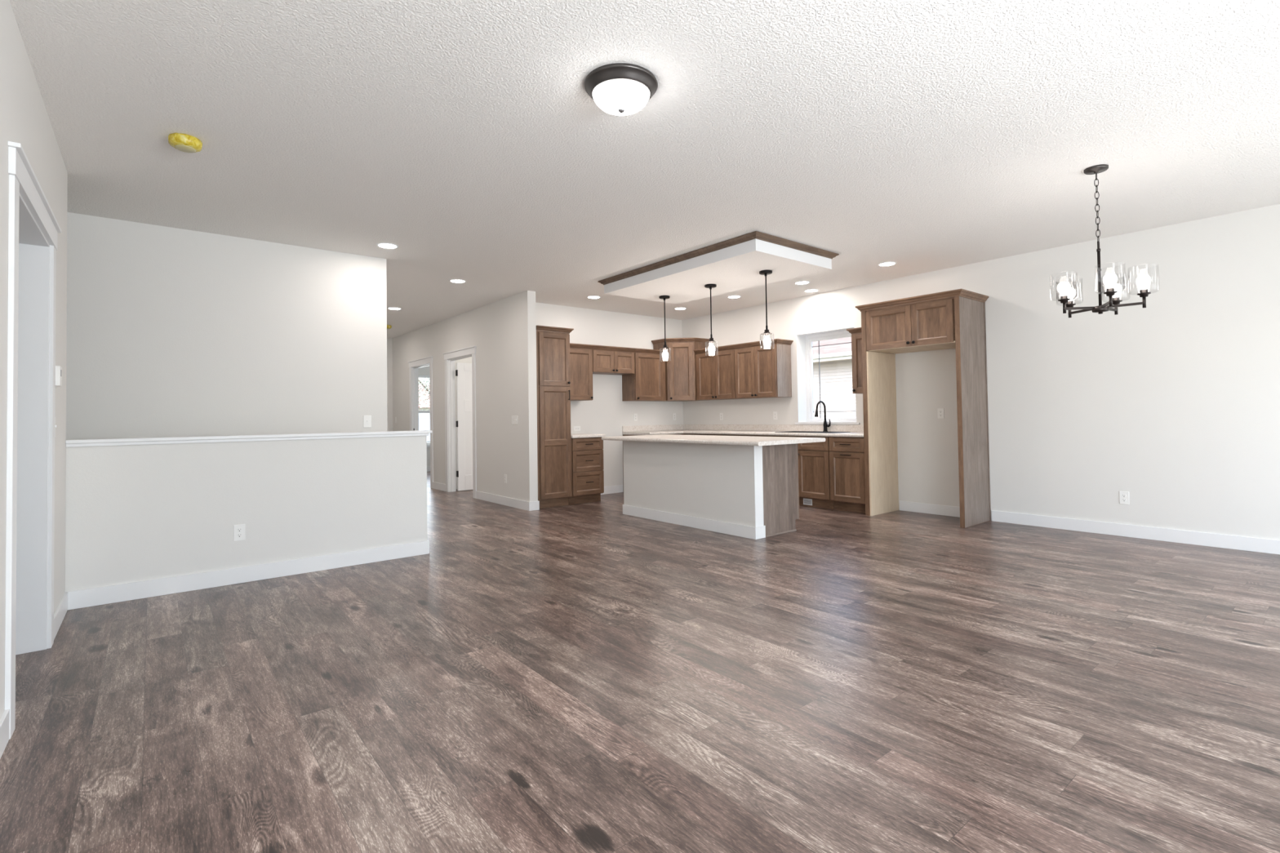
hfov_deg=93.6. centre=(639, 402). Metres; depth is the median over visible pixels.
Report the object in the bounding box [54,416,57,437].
light switch
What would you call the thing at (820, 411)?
grille
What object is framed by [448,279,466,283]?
recessed light
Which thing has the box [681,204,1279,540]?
wall
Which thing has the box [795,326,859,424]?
window
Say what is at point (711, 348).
pendant light
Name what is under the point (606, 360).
upper cabinet
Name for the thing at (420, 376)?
window
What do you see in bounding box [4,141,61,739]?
door frame
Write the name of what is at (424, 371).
wall
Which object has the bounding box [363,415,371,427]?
light switch
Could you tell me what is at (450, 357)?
door frame
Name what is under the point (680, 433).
base cabinet
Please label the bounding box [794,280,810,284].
recessed light
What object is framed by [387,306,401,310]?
recessed light
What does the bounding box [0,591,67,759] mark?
baseboard
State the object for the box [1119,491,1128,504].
wall outlet
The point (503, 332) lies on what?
wall
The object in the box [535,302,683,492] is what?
wall
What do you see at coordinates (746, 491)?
kitchen island
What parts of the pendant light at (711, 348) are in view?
rod, bulb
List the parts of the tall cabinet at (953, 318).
panel, panel, door, panel, crown molding, door, panel, panel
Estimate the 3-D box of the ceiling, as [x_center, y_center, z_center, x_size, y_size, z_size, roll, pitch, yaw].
[-1.732,-1.487,6.181,9.093,0.120,15.100,0,-2,-39]
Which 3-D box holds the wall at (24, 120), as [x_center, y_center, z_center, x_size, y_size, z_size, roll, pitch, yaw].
[-1.485,-0.171,1.042,0.160,2.740,6.880,0,-2,-39]
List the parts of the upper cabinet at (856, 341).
crown molding, door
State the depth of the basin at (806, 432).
7.73 m
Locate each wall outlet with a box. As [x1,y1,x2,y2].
[233,524,244,541]
[503,474,506,483]
[573,426,580,431]
[633,413,637,421]
[672,413,675,420]
[720,413,723,420]
[773,411,777,419]
[937,408,944,418]
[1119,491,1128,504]
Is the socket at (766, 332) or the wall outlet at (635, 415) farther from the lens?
the wall outlet at (635, 415)
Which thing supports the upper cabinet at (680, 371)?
attached to the wall at (606, 414)
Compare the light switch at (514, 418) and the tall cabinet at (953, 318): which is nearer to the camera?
the tall cabinet at (953, 318)
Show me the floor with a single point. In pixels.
(591, 677)
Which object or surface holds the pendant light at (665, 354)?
hanging from the ceiling soffit
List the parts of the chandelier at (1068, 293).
bulb, bulb, arm, arm, chain, stem, arm, bulb, arm, bulb, arm, bulb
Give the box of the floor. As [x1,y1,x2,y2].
[0,471,1279,852]
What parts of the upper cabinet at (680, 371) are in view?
crown molding, door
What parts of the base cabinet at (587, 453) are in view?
drawer, drawer, drawer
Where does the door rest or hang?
in the wall at (503, 332)
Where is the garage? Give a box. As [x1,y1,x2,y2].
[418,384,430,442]
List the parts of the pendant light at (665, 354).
rod, bulb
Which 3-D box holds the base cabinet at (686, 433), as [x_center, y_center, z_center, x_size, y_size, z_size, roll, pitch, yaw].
[1.393,0.883,8.643,0.622,0.876,1.574,0,-2,-39]
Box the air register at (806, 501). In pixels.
[803,497,812,505]
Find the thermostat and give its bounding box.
[55,365,62,387]
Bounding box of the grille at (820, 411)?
[813,340,856,418]
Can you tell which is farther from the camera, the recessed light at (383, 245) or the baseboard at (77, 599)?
the recessed light at (383, 245)
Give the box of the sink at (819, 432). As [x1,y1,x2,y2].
[774,431,850,433]
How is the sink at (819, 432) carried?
in the countertop at (856, 430)
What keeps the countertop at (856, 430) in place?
on the base cabinet at (686, 433)
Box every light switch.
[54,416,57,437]
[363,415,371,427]
[511,415,517,424]
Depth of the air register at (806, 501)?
7.47 m
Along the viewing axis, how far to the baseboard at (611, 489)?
9.01 m
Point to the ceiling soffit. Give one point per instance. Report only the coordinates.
(733, 264)
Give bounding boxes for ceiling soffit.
[597,231,839,304]
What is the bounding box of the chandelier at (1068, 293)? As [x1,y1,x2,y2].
[1049,164,1159,317]
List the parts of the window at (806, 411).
sill, sash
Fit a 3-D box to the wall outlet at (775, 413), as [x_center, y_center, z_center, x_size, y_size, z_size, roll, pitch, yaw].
[1.912,0.179,8.496,0.007,0.115,0.070,0,-2,-39]
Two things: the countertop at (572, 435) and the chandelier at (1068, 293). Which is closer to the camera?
the chandelier at (1068, 293)
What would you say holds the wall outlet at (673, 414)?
attached to the wall at (606, 414)
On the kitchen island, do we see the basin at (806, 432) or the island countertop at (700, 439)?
the island countertop at (700, 439)
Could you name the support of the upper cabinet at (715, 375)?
attached to the wall at (1172, 403)
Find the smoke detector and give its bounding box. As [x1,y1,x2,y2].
[168,132,202,152]
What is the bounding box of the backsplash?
[622,424,863,431]
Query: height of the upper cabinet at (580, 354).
0.777 m
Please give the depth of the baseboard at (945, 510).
6.79 m
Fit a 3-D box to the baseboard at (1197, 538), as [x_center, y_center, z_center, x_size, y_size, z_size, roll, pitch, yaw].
[4.978,1.128,4.712,0.013,0.112,4.100,0,-2,-39]
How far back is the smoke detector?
3.32 m
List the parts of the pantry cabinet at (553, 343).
door, door, crown molding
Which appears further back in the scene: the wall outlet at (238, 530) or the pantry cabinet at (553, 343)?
the pantry cabinet at (553, 343)
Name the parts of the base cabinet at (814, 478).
drawer, door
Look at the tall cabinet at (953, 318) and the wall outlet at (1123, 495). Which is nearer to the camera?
the wall outlet at (1123, 495)
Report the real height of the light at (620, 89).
0.140 m
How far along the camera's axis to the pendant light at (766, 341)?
6.01 m
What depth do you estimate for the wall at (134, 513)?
4.29 m
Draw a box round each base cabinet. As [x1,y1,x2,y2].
[568,437,604,504]
[622,433,685,477]
[685,433,768,436]
[768,435,834,509]
[828,436,865,513]
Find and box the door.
[455,362,472,490]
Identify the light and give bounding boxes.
[376,242,398,248]
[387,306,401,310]
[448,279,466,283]
[583,62,657,115]
[586,295,600,298]
[658,295,670,361]
[674,306,686,310]
[704,284,718,355]
[727,295,741,298]
[759,269,774,348]
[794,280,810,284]
[804,288,818,292]
[877,261,896,266]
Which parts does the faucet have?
spout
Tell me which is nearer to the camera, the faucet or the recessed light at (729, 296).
the faucet
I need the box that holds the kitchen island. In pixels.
[622,440,799,539]
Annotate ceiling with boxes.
[8,0,1279,337]
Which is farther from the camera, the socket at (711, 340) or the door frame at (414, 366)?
the door frame at (414, 366)
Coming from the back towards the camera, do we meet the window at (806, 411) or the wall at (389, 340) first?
the wall at (389, 340)
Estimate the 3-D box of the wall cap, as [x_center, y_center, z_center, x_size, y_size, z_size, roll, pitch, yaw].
[-2.734,0.258,4.524,2.291,0.044,0.176,0,-2,-39]
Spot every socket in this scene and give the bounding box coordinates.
[708,337,714,343]
[764,329,769,336]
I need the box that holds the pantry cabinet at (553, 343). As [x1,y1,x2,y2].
[536,324,573,508]
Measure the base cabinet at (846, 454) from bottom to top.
0.876 m
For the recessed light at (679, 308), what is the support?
in the ceiling
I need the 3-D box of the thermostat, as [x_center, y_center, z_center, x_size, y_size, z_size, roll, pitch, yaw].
[-3.215,-0.147,3.322,0.027,0.124,0.120,0,-2,-39]
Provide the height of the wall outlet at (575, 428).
0.070 m
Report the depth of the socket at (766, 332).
6.00 m
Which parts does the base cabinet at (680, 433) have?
panel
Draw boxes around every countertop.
[570,433,605,438]
[601,434,825,445]
[622,424,863,437]
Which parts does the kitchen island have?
baseboard, panel, shoe molding, door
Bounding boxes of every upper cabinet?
[569,342,593,400]
[591,345,635,375]
[622,347,666,401]
[651,337,709,401]
[693,344,748,399]
[733,338,793,398]
[846,327,862,393]
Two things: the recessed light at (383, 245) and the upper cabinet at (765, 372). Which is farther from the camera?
the upper cabinet at (765, 372)
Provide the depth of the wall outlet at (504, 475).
7.93 m
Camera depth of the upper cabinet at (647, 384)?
9.11 m
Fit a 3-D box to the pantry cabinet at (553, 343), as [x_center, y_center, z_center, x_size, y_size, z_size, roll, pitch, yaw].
[-1.264,0.188,7.940,0.542,2.312,0.660,0,-2,-39]
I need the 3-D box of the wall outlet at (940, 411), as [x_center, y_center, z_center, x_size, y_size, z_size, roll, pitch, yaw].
[3.359,0.117,6.714,0.007,0.115,0.070,0,-2,-39]
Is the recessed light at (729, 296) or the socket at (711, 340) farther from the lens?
the recessed light at (729, 296)
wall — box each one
[0,0,67,718]
[65,212,387,486]
[65,435,427,591]
[386,337,392,431]
[392,290,537,502]
[418,365,430,466]
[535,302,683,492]
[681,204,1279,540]
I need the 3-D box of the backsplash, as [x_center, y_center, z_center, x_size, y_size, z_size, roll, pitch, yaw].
[1.362,0.352,8.166,1.276,0.090,3.612,0,-2,-39]
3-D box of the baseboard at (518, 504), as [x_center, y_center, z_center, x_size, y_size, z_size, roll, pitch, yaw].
[-3.736,1.348,9.004,1.967,0.112,5.447,0,-2,-39]
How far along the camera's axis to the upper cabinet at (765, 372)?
8.27 m
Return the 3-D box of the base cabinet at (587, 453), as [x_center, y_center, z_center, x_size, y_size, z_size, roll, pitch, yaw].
[-0.876,0.907,8.231,0.513,0.876,0.660,0,-2,-39]
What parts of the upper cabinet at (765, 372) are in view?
door, crown molding, door, panel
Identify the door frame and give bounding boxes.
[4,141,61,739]
[407,355,433,488]
[442,346,476,498]
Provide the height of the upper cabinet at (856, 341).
0.777 m
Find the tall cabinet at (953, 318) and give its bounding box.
[855,288,991,528]
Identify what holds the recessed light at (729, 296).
in the ceiling
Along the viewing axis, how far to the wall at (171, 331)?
5.04 m
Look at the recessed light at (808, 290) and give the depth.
7.72 m
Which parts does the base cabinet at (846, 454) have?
drawer, door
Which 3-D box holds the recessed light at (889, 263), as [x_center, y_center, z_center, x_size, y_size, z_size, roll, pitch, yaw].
[2.638,-1.483,6.418,0.190,0.006,0.190,0,-2,-39]
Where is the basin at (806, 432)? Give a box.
[806,431,837,432]
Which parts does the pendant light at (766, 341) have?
rod, bulb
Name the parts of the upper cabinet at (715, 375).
door, crown molding, door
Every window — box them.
[418,375,430,447]
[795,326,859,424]
[812,337,856,418]
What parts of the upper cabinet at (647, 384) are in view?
door, crown molding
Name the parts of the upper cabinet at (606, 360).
door, crown molding, door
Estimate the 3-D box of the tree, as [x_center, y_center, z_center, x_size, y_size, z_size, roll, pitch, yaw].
[-6.749,-0.312,22.222,3.849,5.002,3.162,0,-2,-39]
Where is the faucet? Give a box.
[814,400,830,431]
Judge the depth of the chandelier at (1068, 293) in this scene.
3.94 m
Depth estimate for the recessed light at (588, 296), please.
7.94 m
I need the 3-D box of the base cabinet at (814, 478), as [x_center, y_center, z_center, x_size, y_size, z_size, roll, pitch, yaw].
[2.177,0.851,7.676,0.622,0.876,0.912,0,-2,-39]
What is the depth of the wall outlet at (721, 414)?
9.29 m
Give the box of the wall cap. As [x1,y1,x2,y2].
[65,430,431,447]
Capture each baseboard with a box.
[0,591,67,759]
[67,540,429,609]
[432,481,539,511]
[600,484,622,494]
[899,500,959,517]
[991,510,1279,555]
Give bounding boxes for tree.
[418,377,430,414]

